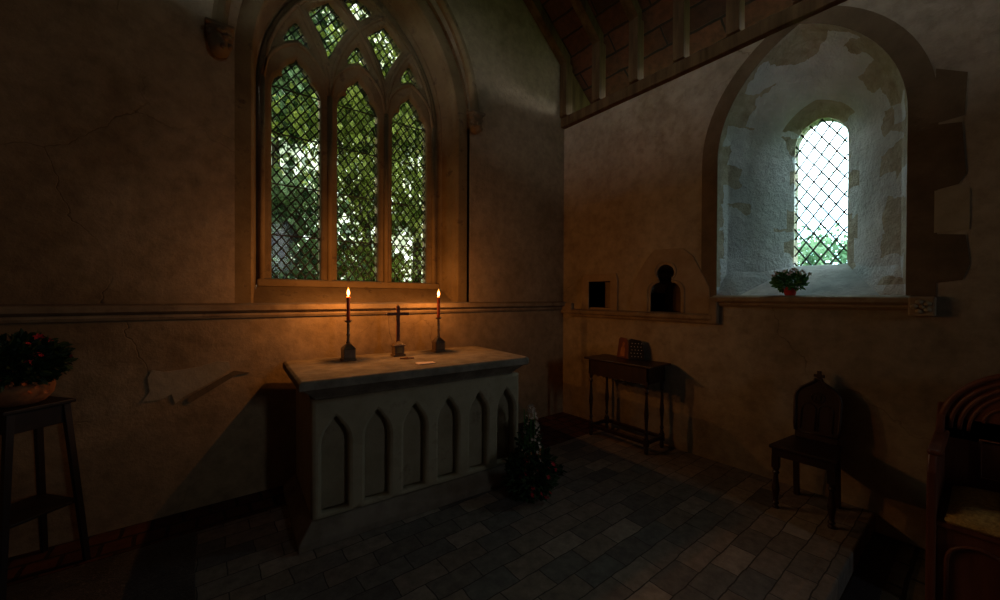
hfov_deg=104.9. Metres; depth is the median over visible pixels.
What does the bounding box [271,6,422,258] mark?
leafy tree
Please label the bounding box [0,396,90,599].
plant stand
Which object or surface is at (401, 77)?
leafy tree
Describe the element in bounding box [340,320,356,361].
candlestick
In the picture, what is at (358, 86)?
window
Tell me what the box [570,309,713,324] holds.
trim
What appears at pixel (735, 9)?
rafter
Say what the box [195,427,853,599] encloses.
floor
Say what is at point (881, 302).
trim
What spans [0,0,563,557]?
wall
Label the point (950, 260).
trim
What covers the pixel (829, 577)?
trim
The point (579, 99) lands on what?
rafter
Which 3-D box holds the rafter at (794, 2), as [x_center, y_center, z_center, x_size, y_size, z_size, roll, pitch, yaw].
[1.417,-3.706,2.235,2.515,2.789,0.110,0,1,-38]
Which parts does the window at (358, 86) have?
frame sill, sill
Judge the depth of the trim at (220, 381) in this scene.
2.75 m
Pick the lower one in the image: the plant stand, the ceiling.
the plant stand
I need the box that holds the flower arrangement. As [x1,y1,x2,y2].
[501,404,560,503]
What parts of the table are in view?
leg, leg, leg, leg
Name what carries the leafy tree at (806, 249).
on the ground
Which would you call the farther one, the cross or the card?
the cross
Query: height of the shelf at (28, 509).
0.015 m
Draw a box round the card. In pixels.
[415,361,435,364]
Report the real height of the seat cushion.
0.095 m
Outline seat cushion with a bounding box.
[945,485,999,538]
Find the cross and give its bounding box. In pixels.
[386,304,409,356]
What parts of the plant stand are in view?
leg, leg, leg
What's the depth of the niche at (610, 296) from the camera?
4.67 m
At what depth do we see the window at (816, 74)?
3.28 m
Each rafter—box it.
[523,0,571,117]
[570,0,605,102]
[620,0,643,84]
[673,0,689,62]
[726,0,744,36]
[792,0,802,4]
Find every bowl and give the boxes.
[0,328,77,407]
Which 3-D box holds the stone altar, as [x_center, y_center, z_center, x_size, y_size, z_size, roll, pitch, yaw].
[-0.701,0.973,3.084,1.745,1.000,0.900,0,1,-35]
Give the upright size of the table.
0.850 m
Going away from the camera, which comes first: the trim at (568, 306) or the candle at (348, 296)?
the candle at (348, 296)
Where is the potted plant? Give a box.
[769,267,811,294]
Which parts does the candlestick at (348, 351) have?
stem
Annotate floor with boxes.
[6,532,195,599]
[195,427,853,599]
[840,532,925,599]
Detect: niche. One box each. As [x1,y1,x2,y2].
[582,273,617,310]
[630,248,709,313]
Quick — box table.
[584,354,670,454]
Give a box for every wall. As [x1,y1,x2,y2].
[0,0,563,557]
[563,0,999,549]
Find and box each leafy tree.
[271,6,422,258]
[271,28,334,179]
[271,134,348,263]
[393,77,422,234]
[798,218,846,265]
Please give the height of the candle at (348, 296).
0.268 m
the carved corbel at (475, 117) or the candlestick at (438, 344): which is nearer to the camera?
the candlestick at (438, 344)
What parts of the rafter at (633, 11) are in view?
upright post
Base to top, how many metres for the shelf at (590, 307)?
0.018 m
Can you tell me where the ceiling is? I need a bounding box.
[540,0,793,103]
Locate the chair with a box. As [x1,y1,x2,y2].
[769,371,842,529]
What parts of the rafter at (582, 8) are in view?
upright post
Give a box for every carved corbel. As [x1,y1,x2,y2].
[204,17,234,57]
[466,109,485,133]
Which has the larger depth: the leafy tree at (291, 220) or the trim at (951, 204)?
the leafy tree at (291, 220)
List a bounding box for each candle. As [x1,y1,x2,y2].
[346,295,349,320]
[437,296,439,317]
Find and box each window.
[235,0,469,302]
[717,24,907,294]
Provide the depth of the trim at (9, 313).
2.75 m
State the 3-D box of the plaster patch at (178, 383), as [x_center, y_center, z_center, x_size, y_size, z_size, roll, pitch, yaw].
[-2.164,0.575,2.669,0.480,0.270,0.006,0,1,-38]
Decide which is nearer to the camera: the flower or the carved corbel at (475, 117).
the flower
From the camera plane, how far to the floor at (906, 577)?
2.27 m
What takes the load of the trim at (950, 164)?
attached to the wall at (633, 168)
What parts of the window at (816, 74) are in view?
sloping sill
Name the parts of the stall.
arm panel, panel, seat, arch moulding, panel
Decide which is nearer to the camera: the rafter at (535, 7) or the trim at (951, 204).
the trim at (951, 204)
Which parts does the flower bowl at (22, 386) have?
red flower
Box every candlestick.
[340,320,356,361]
[431,317,445,352]
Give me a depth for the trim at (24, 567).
2.42 m
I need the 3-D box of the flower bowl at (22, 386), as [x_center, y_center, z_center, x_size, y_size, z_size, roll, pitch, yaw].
[-2.542,0.345,1.994,0.475,0.406,0.490,0,1,-38]
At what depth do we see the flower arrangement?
2.87 m
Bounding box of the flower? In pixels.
[910,299,931,313]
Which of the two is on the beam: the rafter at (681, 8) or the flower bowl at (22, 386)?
the rafter at (681, 8)
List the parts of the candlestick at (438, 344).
stem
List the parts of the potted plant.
pot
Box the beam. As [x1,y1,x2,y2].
[561,0,846,128]
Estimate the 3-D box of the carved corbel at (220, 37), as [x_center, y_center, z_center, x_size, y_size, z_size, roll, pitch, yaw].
[-1.978,-1.825,2.711,0.170,0.210,0.163,0,1,-38]
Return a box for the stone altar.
[283,346,528,553]
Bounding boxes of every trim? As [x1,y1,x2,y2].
[0,301,566,323]
[7,412,581,586]
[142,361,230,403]
[187,371,249,402]
[212,0,478,110]
[518,418,604,447]
[561,303,573,312]
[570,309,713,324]
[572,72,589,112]
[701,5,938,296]
[709,298,718,323]
[711,295,910,309]
[792,506,874,599]
[841,532,900,599]
[931,234,969,282]
[934,184,969,232]
[935,69,967,122]
[935,122,965,189]
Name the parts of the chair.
leg, leg, seat rail, seat, backrest, leg, leg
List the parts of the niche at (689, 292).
trefoil moulding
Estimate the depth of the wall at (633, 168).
3.20 m
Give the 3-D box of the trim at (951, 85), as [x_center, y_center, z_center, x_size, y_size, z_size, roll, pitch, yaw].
[2.843,-1.311,2.419,0.007,0.350,0.130,0,1,-38]
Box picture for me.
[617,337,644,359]
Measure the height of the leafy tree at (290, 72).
12.354 m
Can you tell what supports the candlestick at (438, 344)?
on the stone altar
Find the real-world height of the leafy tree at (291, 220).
5.460 m
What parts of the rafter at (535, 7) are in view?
upright post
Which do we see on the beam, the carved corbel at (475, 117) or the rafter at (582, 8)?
the rafter at (582, 8)
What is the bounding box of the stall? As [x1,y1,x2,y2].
[925,374,999,599]
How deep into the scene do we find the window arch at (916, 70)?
2.57 m
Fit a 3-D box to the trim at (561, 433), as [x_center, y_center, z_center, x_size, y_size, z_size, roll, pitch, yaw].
[0.545,1.469,4.138,1.515,0.004,0.380,0,1,-38]
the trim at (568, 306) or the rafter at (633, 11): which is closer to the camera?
the rafter at (633, 11)
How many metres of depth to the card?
2.86 m
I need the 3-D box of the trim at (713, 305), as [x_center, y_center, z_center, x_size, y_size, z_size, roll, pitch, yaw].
[1.956,0.102,3.516,0.055,0.240,0.075,0,1,-38]
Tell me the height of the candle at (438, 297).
0.268 m
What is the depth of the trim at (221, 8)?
3.91 m
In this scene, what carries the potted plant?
on the window at (816, 74)
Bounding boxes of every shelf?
[10,493,75,528]
[590,307,609,308]
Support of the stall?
on the floor at (906, 577)

